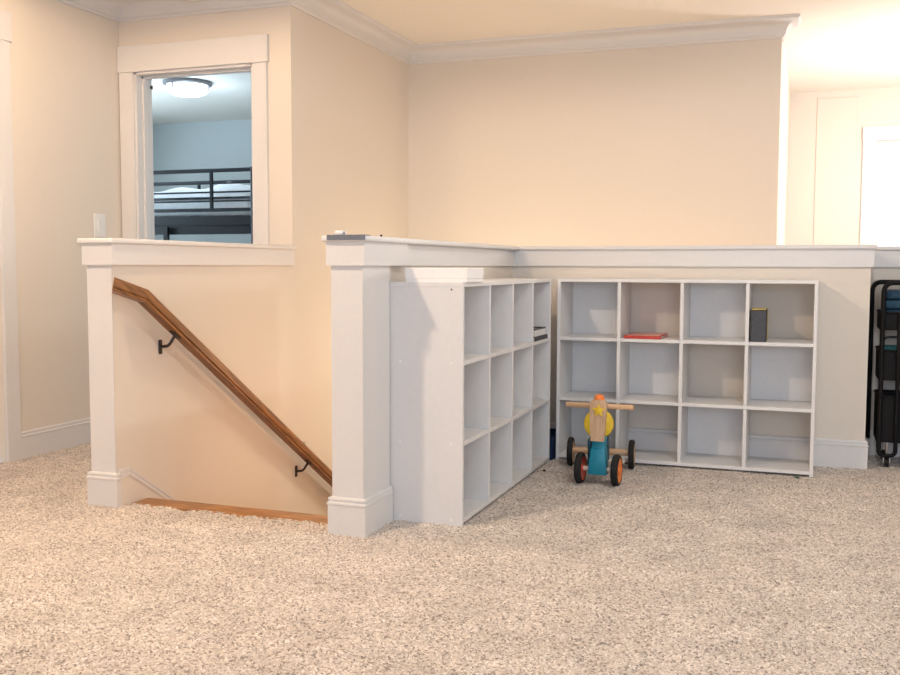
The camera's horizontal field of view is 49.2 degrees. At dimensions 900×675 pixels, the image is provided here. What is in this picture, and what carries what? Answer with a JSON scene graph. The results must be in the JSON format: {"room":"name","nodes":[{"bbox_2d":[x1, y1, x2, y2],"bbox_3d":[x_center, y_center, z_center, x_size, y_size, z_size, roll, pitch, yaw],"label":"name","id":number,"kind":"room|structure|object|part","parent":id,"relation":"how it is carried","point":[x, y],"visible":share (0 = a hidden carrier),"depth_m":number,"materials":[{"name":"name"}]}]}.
{"room":"upstairs playroom loft","nodes":[
{"label":"upstairs playroom loft","id":0,"kind":"room"},
{"bbox_2d":[0,0,121,462],"bbox_3d":[-3.276,-0.397,2.024,0.120,2.480,7.800,2,4,20],"label":"wall","id":1,"kind":"structure","parent":0,"point":[65,77],"depth_m":5.17,"materials":[{"name":"paint"}]},
{"bbox_2d":[0,10,21,462],"bbox_3d":[-2.368,-0.443,4.439,0.114,2.225,0.994,2,4,20],"label":"door frame","id":2,"kind":"structure","parent":1,"relation":"in","point":[8,271],"depth_m":4.83,"materials":[{"name":"paint"}]},
{"bbox_2d":[21,417,90,458],"bbox_3d":[-3.199,0.754,2.131,0.016,0.149,7.700,2,4,20],"label":"baseboard","id":3,"kind":"structure","parent":1,"relation":"attached to","point":[56,437],"depth_m":5.18,"materials":[{"name":"paint"}]},
{"bbox_2d":[94,213,105,236],"bbox_3d":[-1.947,-0.624,5.470,0.010,0.128,0.092,2,4,20],"label":"light switch","id":4,"kind":"object","parent":1,"relation":"attached to","point":[99,219],"visible":1,"depth_m":5.46,"materials":[{"name":"white plastic"}]},
{"bbox_2d":[153,119,251,243],"bbox_3d":[-2.219,-0.830,8.009,4.211,2.480,4.200,2,4,20],"label":"wall","id":5,"kind":"structure","parent":0,"point":[226,143],"depth_m":10.20,"materials":[{"name":"paint"}]},
{"bbox_2d":[119,5,304,442],"bbox_3d":[-1.401,-0.648,5.546,1.223,2.480,0.120,2,4,20],"label":"wall","id":6,"kind":"structure","parent":0,"point":[283,24],"depth_m":5.31,"materials":[{"name":"paint"}]},
{"bbox_2d":[117,34,269,244],"bbox_3d":[-1.406,-0.534,5.551,0.971,2.210,0.159,2,4,20],"label":"door frame","id":7,"kind":"structure","parent":6,"relation":"in","point":[137,65],"depth_m":5.48,"materials":[{"name":"paint"}]},
{"bbox_3d":[-1.401,-0.462,5.566,0.774,2.066,0.139,2,4,20],"label":"frame","id":8,"kind":"part","parent":7,"relation":"part of","materials":[{"name":"paint"}]},
{"bbox_2d":[112,11,407,515],"bbox_3d":[-0.880,0.702,5.475,0.121,5.160,3.097,2,4,20],"label":"wall","id":9,"kind":"structure","parent":0,"point":[178,426],"depth_m":5.12,"materials":[{"name":"paint"}]},
{"bbox_2d":[87,265,115,472],"bbox_3d":[-1.409,0.160,3.977,0.121,1.075,0.002,2,4,20],"label":"trim","id":10,"kind":"structure","parent":9,"relation":"attached to","point":[99,277],"depth_m":3.97,"materials":[{"name":"paint"}]},
{"bbox_2d":[86,471,120,507],"bbox_3d":[-1.161,0.573,4.691,0.152,0.149,1.482,2,4,20],"label":"baseboard","id":11,"kind":"structure","parent":9,"relation":"attached to","point":[103,488],"depth_m":4.00,"materials":[{"name":"paint"}]},
{"bbox_2d":[118,468,177,504],"bbox_3d":[-0.840,1.600,5.463,0.011,2.266,2.954,2,4,20],"label":"trim","id":12,"kind":"structure","parent":9,"relation":"attached to","point":[133,490],"depth_m":4.07,"materials":[{"name":"paint"}]},
{"bbox_2d":[77,238,296,249],"bbox_3d":[-1.159,-0.435,4.614,0.175,0.021,1.498,2,4,20],"label":"trim","id":13,"kind":"structure","parent":9,"relation":"attached to","point":[79,240],"depth_m":4.29,"materials":[{"name":"paint"}]},
{"bbox_2d":[81,243,294,264],"bbox_3d":[-1.158,-0.383,4.622,0.148,0.085,1.480,2,4,20],"label":"trim","id":14,"kind":"structure","parent":9,"relation":"attached to","point":[98,253],"depth_m":4.32,"materials":[{"name":"paint"}]},
{"bbox_2d":[112,277,331,486],"bbox_3d":[-0.867,0.562,5.177,0.098,1.785,2.798,2,4,20],"label":"handrail","id":15,"kind":"object","parent":9,"relation":"attached to","point":[144,297],"visible":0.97,"depth_m":4.47,"materials":[{"name":"brown wood"}]},
{"bbox_3d":[-1.245,0.041,4.229,0.007,0.062,0.022,2,4,20],"label":"wall plate","id":16,"kind":"part","parent":15,"relation":"part of","materials":[{"name":"brown metal"}]},
{"bbox_2d":[0,442,899,674],"bbox_3d":[1.161,0.780,2.817,7.800,0.022,12.070,2,4,20],"label":"floor","id":17,"kind":"structure","parent":0,"point":[667,569],"depth_m":3.04,"materials":[{"name":"carpet"}]},
{"bbox_2d":[131,498,327,524],"bbox_3d":[-0.406,1.445,5.175,0.984,1.679,2.655,2,4,20],"label":"staircase","id":18,"kind":"structure","parent":17,"relation":"attached to","point":[186,506],"depth_m":3.94,"materials":[{"name":"brown wood"}]},
{"bbox_2d":[389,278,550,525],"bbox_3d":[0.135,0.207,4.335,0.297,0.918,1.329,2,4,20],"label":"cube bookcase","id":19,"kind":"object","parent":17,"relation":"on","point":[470,380],"visible":0.96,"depth_m":3.88,"materials":[{"name":"white laminate"}]},
{"bbox_3d":[-0.090,0.259,3.723,0.297,0.902,0.016,2,4,20],"label":"panel","id":20,"kind":"part","parent":19,"relation":"part of","materials":[{"name":"white laminate"}]},
{"bbox_2d":[405,268,482,282],"bbox_3d":[-0.020,-0.240,3.773,0.250,0.054,0.194,2,4,20],"label":"box","id":21,"kind":"object","parent":19,"relation":"on","point":[456,275],"visible":1,"depth_m":3.69,"materials":[{"name":"white cardboard"}]},
{"bbox_2d":[406,279,482,282],"bbox_3d":[-0.020,-0.236,3.774,0.246,0.046,0.190,2,4,20],"label":"tray","id":22,"kind":"object","parent":21,"relation":"on","point":[407,280],"depth_m":3.69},
{"bbox_3d":[0.136,-0.243,4.302,0.297,0.016,1.325,2,4,20],"label":"panel","id":23,"kind":"part","parent":19,"relation":"part of","materials":[{"name":"white laminate"}]},
{"bbox_3d":[0.136,0.353,4.345,0.292,0.016,1.292,2,4,20],"label":"shelf","id":24,"kind":"part","parent":19,"relation":"part of","materials":[{"name":"white laminate"}]},
{"bbox_3d":[0.133,0.645,4.367,0.297,0.016,1.292,2,4,20],"label":"panel","id":25,"kind":"part","parent":19,"relation":"part of","materials":[{"name":"white laminate"}]},
{"bbox_3d":[0.137,0.049,4.323,0.292,0.016,1.292,2,4,20],"label":"shelf","id":26,"kind":"part","parent":19,"relation":"part of","materials":[{"name":"white laminate"}]},
{"bbox_2d":[533,334,547,341],"bbox_3d":[0.361,-0.001,4.767,0.170,0.020,0.240,2,4,20],"label":"book","id":27,"kind":"object","parent":19,"relation":"on","point":[537,338],"visible":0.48,"depth_m":4.72,"materials":[{"name":"paper"}]},
{"bbox_2d":[533,326,545,336],"bbox_3d":[0.369,-0.030,4.772,0.144,0.036,0.204,2,4,20],"label":"box","id":28,"kind":"object","parent":27,"relation":"on","point":[537,331],"visible":0.42,"depth_m":4.74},
{"bbox_3d":[0.359,0.171,4.949,0.297,0.902,0.016,2,4,20],"label":"panel","id":29,"kind":"part","parent":19,"relation":"part of","materials":[{"name":"white laminate"}]},
{"bbox_2d":[550,429,555,459],"bbox_3d":[0.425,0.551,5.128,0.280,0.118,0.283,2,4,20],"label":"fabric bin","id":30,"kind":"object","parent":17,"relation":"on","point":[552,431],"visible":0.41,"depth_m":5.00,"materials":[{"name":"blue fabric"}]},
{"bbox_2d":[566,394,634,485],"bbox_3d":[0.699,0.446,4.612,0.339,0.411,0.542,1,4,14],"label":"toy","id":31,"kind":"object","parent":17,"relation":"on","point":[598,423],"visible":1,"depth_m":4.41,"materials":[{"name":"multicoloured wood"}]},
{"bbox_3d":[0.670,0.271,4.413,0.047,0.034,0.047,1,4,14],"label":"knob","id":32,"kind":"part","parent":31,"relation":"part of","materials":[{"name":"orange paint"}]},
{"bbox_2d":[556,278,818,477],"bbox_3d":[1.163,0.170,4.889,1.232,0.918,0.284,2,4,20],"label":"cube bookcase","id":33,"kind":"object","parent":17,"relation":"on","point":[594,356],"visible":0.9,"depth_m":4.95,"materials":[{"name":"white laminate"}]},
{"bbox_3d":[0.595,0.161,5.096,0.016,0.902,0.284,2,4,20],"label":"panel","id":34,"kind":"part","parent":33,"relation":"part of","materials":[{"name":"white laminate"}]},
{"bbox_3d":[0.782,0.440,5.192,0.286,0.276,0.004,2,4,20],"label":"panel","id":35,"kind":"part","parent":33,"relation":"part of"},
{"bbox_3d":[0.783,0.142,5.171,0.286,0.288,0.004,2,4,20],"label":"panel","id":36,"kind":"part","parent":33,"relation":"part of","materials":[{"name":"white laminate"}]},
{"bbox_3d":[0.784,-0.156,5.149,0.286,0.276,0.004,2,4,20],"label":"panel","id":37,"kind":"part","parent":33,"relation":"part of","materials":[{"name":"white laminate"}]},
{"bbox_2d":[624,332,667,338],"bbox_3d":[0.984,-0.009,4.929,0.180,0.015,0.262,2,4,20],"label":"book","id":38,"kind":"object","parent":33,"relation":"on","point":[634,335],"visible":1,"depth_m":4.84,"materials":[{"name":"paper"}]},
{"bbox_3d":[1.068,0.150,5.067,0.286,0.288,0.004,2,4,20],"label":"panel","id":39,"kind":"part","parent":33,"relation":"part of","materials":[{"name":"white laminate"}]},
{"bbox_3d":[1.162,0.607,4.920,1.195,0.016,0.284,2,4,20],"label":"panel","id":40,"kind":"part","parent":33,"relation":"part of","materials":[{"name":"white laminate"}]},
{"bbox_3d":[1.162,0.316,4.898,1.195,0.016,0.279,2,4,20],"label":"shelf","id":41,"kind":"part","parent":33,"relation":"part of","materials":[{"name":"white laminate"}]},
{"bbox_3d":[1.163,0.012,4.876,1.195,0.016,0.279,2,4,20],"label":"shelf","id":42,"kind":"part","parent":33,"relation":"part of","materials":[{"name":"white laminate"}]},
{"bbox_3d":[1.165,-0.280,4.856,1.228,0.016,0.284,2,4,20],"label":"panel","id":43,"kind":"part","parent":33,"relation":"part of","materials":[{"name":"white laminate"}]},
{"bbox_3d":[1.351,0.456,4.986,0.286,0.276,0.004,2,4,20],"label":"panel","id":44,"kind":"part","parent":33,"relation":"part of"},
{"bbox_3d":[1.353,-0.139,4.942,0.286,0.276,0.004,2,4,20],"label":"panel","id":45,"kind":"part","parent":33,"relation":"part of","materials":[{"name":"white laminate"}]},
{"bbox_2d":[750,308,767,341],"bbox_3d":[1.476,-0.061,4.690,0.073,0.156,0.125,2,4,20],"label":"book","id":46,"kind":"object","parent":33,"relation":"on","point":[759,316],"visible":1,"depth_m":4.63,"materials":[{"name":"paper"}]},
{"bbox_3d":[1.637,0.167,4.860,0.286,0.288,0.004,2,4,20],"label":"panel","id":47,"kind":"part","parent":33,"relation":"part of","materials":[{"name":"white laminate"}]},
{"bbox_3d":[1.732,0.194,4.682,0.016,0.902,0.284,2,4,20],"label":"panel","id":48,"kind":"part","parent":33,"relation":"part of","materials":[{"name":"white laminate"}]},
{"bbox_2d":[865,280,899,466],"bbox_3d":[2.321,0.177,4.846,0.474,0.916,0.297,2,4,20],"label":"utility cart","id":49,"kind":"object","parent":17,"relation":"on","point":[886,427],"visible":0.99,"depth_m":4.79,"materials":[{"name":"black metal"}]},
{"bbox_2d":[875,345,895,380],"bbox_3d":[2.336,0.130,4.838,0.442,0.151,0.262,2,4,20],"label":"basket","id":50,"kind":"object","parent":49,"relation":"on","point":[885,369],"depth_m":4.78,"materials":[{"name":"black metal"}]},
{"bbox_2d":[873,389,899,442],"bbox_3d":[2.335,0.394,4.857,0.442,0.231,0.262,2,4,20],"label":"basket","id":51,"kind":"object","parent":49,"relation":"on","point":[886,427],"depth_m":4.79,"materials":[{"name":"black metal"}]},
{"bbox_2d":[876,309,899,329],"bbox_3d":[2.337,-0.085,4.822,0.442,0.091,0.262,2,4,20],"label":"basket","id":52,"kind":"object","parent":49,"relation":"on","point":[886,320],"depth_m":4.76,"materials":[{"name":"black metal"}]},
{"bbox_2d":[885,336,896,349],"bbox_3d":[2.266,0.097,4.861,0.246,0.206,0.180,2,4,20],"label":"caddy","id":53,"kind":"object","parent":49,"relation":"in","point":[889,347],"visible":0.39,"depth_m":4.88,"materials":[{"name":"teal plastic"}]},
{"bbox_2d":[886,289,899,311],"bbox_3d":[2.332,-0.138,4.820,0.390,0.189,0.230,2,4,20],"label":"folded cloth","id":54,"kind":"object","parent":49,"relation":"in","point":[892,295],"visible":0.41,"depth_m":4.78,"materials":[{"name":"blue fabric"}]},
{"bbox_2d":[389,266,512,286],"bbox_3d":[-0.025,1.465,4.623,0.109,3.765,2.041,2,4,20],"label":"wall","id":55,"kind":"structure","parent":0,"point":[396,273],"depth_m":4.65,"materials":[{"name":"paint"}]},
{"bbox_2d":[331,266,389,498],"bbox_3d":[-0.330,0.186,3.660,0.124,1.075,0.240,2,4,20],"label":"post","id":56,"kind":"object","parent":55,"relation":"attached to","point":[360,295],"depth_m":3.56,"materials":[{"name":"paint"}]},
{"bbox_2d":[327,485,393,537],"bbox_3d":[-0.334,0.649,3.687,0.155,0.149,0.256,2,4,20],"label":"baseboard","id":57,"kind":"structure","parent":55,"relation":"attached to","point":[354,517],"depth_m":3.58,"materials":[{"name":"paint"}]},
{"bbox_2d":[326,241,513,265],"bbox_3d":[-0.018,-0.368,4.471,0.151,0.085,2.074,2,4,20],"label":"trim","id":58,"kind":"structure","parent":55,"relation":"attached to","point":[356,253],"depth_m":3.91,"materials":[{"name":"paint"}]},
{"bbox_2d":[321,235,518,249],"bbox_3d":[-0.015,-0.422,4.475,0.177,0.021,2.118,2,4,20],"label":"trim","id":59,"kind":"structure","parent":55,"relation":"attached to","point":[323,238],"depth_m":4.00,"materials":[{"name":"paint"}]},
{"bbox_2d":[327,234,369,239],"bbox_3d":[-0.361,-0.356,3.498,0.150,0.019,0.049,2,4,20],"label":"strip","id":60,"kind":"object","parent":59,"relation":"on","point":[359,236],"visible":1,"depth_m":3.47,"materials":[{"name":"grey plastic"}]},
{"bbox_2d":[334,230,346,234],"bbox_3d":[-0.389,-0.375,3.522,0.040,0.016,0.040,2,4,20],"label":"plug","id":61,"kind":"object","parent":60,"relation":"on","point":[336,232],"visible":0.98,"depth_m":3.51,"materials":[{"name":"plastic"}]},
{"bbox_2d":[152,0,899,123],"bbox_3d":[-0.302,-1.768,3.196,11.050,0.100,12.220,2,4,20],"label":"ceiling","id":62,"kind":"structure","parent":0,"point":[837,44],"depth_m":6.05,"materials":[{"name":"paint"}]},
{"bbox_2d":[163,78,211,96],"bbox_3d":[-2.128,-2.013,7.977,0.390,0.115,0.390,2,4,20],"label":"ceiling light","id":63,"kind":"object","parent":62,"relation":"attached to","point":[182,87],"visible":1,"depth_m":7.85,"materials":[{"name":"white glass"}]},
{"bbox_3d":[-2.128,-2.001,7.977,0.332,0.091,0.332,2,4,20],"label":"lamp shade","id":64,"kind":"part","parent":63,"relation":"part of","materials":[{"name":"white glass"}]},
{"bbox_2d":[408,38,781,245],"bbox_3d":[0.809,0.627,6.569,2.544,5.160,0.120,2,4,20],"label":"wall","id":65,"kind":"structure","parent":0,"point":[676,145],"depth_m":6.32,"materials":[{"name":"paint"}]},
{"bbox_2d":[56,0,800,64],"bbox_3d":[-2.199,-1.657,3.039,2.845,0.109,10.132,4,6,41],"label":"trim","id":66,"kind":"structure","parent":65,"relation":"attached to","point":[337,14],"depth_m":6.01,"materials":[{"name":"paint"}]},
{"bbox_2d":[513,266,870,440],"bbox_3d":[1.240,1.418,5.328,1.783,3.765,0.395,2,4,20],"label":"wall","id":67,"kind":"structure","parent":0,"point":[844,292],"depth_m":4.88,"materials":[{"name":"paint"}]},
{"bbox_2d":[514,249,874,266],"bbox_3d":[1.252,-0.417,5.185,1.792,0.085,0.408,2,4,20],"label":"trim","id":68,"kind":"structure","parent":67,"relation":"attached to","point":[755,257],"depth_m":4.96,"materials":[{"name":"paint"}]},
{"bbox_2d":[519,245,877,249],"bbox_3d":[1.223,-0.461,5.055,1.785,0.021,0.177,2,4,20],"label":"trim","id":69,"kind":"structure","parent":67,"relation":"attached to","point":[689,247],"depth_m":4.95,"materials":[{"name":"paint"}]},
{"bbox_2d":[777,41,790,244],"bbox_3d":[2.199,0.611,6.841,0.120,5.160,3.755,2,4,20],"label":"wall","id":70,"kind":"structure","parent":0,"point":[785,86],"depth_m":6.96,"materials":[{"name":"paint"}]},
{"bbox_2d":[786,87,899,244],"bbox_3d":[4.861,-0.797,7.834,4.365,2.480,0.120,2,4,20],"label":"wall","id":71,"kind":"structure","parent":0,"point":[876,106],"depth_m":8.37,"materials":[{"name":"paint"}]},
{"bbox_2d":[813,96,857,244],"bbox_3d":[3.255,-0.820,8.351,0.318,2.400,0.008,2,4,20],"label":"trim","id":72,"kind":"structure","parent":71,"relation":"attached to","point":[836,133],"depth_m":8.30,"materials":[{"name":"paint"}]},
{"bbox_2d":[860,125,899,244],"bbox_3d":[3.993,-0.932,8.093,1.180,1.625,0.130,2,4,20],"label":"window","id":73,"kind":"structure","parent":71,"relation":"in","point":[872,145],"depth_m":8.21,"materials":[{"name":"paint"}]},
{"bbox_3d":[4.007,-0.927,8.131,0.920,1.410,0.050,2,4,20],"label":"sash","id":74,"kind":"part","parent":73,"relation":"part of","materials":[{"name":"paint"}]},
{"bbox_2d":[870,267,899,428],"bbox_3d":[3.863,0.138,4.552,3.845,1.085,0.120,2,4,20],"label":"wall","id":75,"kind":"structure","parent":0,"point":[877,273],"depth_m":5.07,"materials":[{"name":"paint"}]},
{"bbox_2d":[550,423,899,468],"bbox_3d":[2.979,0.584,4.702,5.550,0.149,0.512,1,4,12],"label":"baseboard","id":76,"kind":"structure","parent":75,"relation":"attached to","point":[834,453],"depth_m":4.89,"materials":[{"name":"paint"}]},
{"bbox_2d":[874,250,899,266],"bbox_3d":[3.862,-0.361,4.516,3.840,0.085,0.146,2,4,20],"label":"trim","id":77,"kind":"structure","parent":75,"relation":"attached to","point":[882,258],"depth_m":5.03,"materials":[{"name":"paint"}]},
{"bbox_2d":[875,246,899,249],"bbox_3d":[3.858,-0.414,4.516,3.850,0.021,0.177,2,4,20],"label":"trim","id":78,"kind":"structure","parent":75,"relation":"attached to","point":[879,247],"depth_m":5.01,"materials":[{"name":"paint"}]},
{"bbox_3d":[-2.202,0.418,8.082,4.161,0.060,4.060,2,4,20],"label":"floor","id":79,"kind":"structure","parent":0,"visible":0},
{"bbox_2d":[153,167,252,243],"bbox_3d":[-2.370,-0.556,8.811,2.039,1.775,1.082,2,4,20],"label":"bunk bed","id":80,"kind":"object","parent":79,"relation":"on","point":[166,226],"visible":0.15,"depth_m":8.14,"materials":[{"name":"metal"}]},
{"bbox_3d":[-2.190,-1.297,9.246,1.995,0.352,0.026,2,4,20],"label":"guard rail","id":81,"kind":"part","parent":80,"relation":"part of","materials":[{"name":"metal"}]},
{"bbox_3d":[-2.533,-1.230,8.309,1.995,0.352,0.026,2,4,20],"label":"guard rail","id":82,"kind":"part","parent":80,"relation":"part of","materials":[{"name":"metal"}]},
{"bbox_2d":[154,198,250,216],"bbox_3d":[-2.362,-1.127,8.787,1.860,0.140,0.880,2,4,20],"label":"mattress","id":83,"kind":"object","parent":80,"relation":"on","point":[244,204],"visible":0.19,"depth_m":8.22,"materials":[{"name":"white fabric"}]},
{"bbox_2d":[154,184,249,200],"bbox_3d":[-2.361,-1.277,8.777,1.895,0.129,0.910,2,4,20],"label":"duvet","id":84,"kind":"object","parent":83,"relation":"on","point":[220,187],"visible":0.38,"depth_m":8.26,"materials":[{"name":"white fabric"}]},
{"bbox_3d":[-2.191,-1.052,9.264,1.995,0.070,0.040,2,4,20],"label":"rail","id":85,"kind":"part","parent":80,"relation":"part of","materials":[{"name":"metal"}]},
{"bbox_3d":[-2.534,-0.985,8.327,1.995,0.070,0.040,2,4,20],"label":"rail","id":86,"kind":"part","parent":80,"relation":"part of","materials":[{"name":"metal"}]},
{"bbox_3d":[-2.534,-0.900,8.333,1.995,0.060,0.040,2,4,20],"label":"rail","id":87,"kind":"part","parent":80,"relation":"part of","materials":[{"name":"metal"}]},
{"bbox_3d":[-1.598,-0.496,8.020,0.044,1.775,0.044,2,4,20],"label":"post","id":88,"kind":"part","parent":80,"relation":"part of","materials":[{"name":"metal"}]}
]}

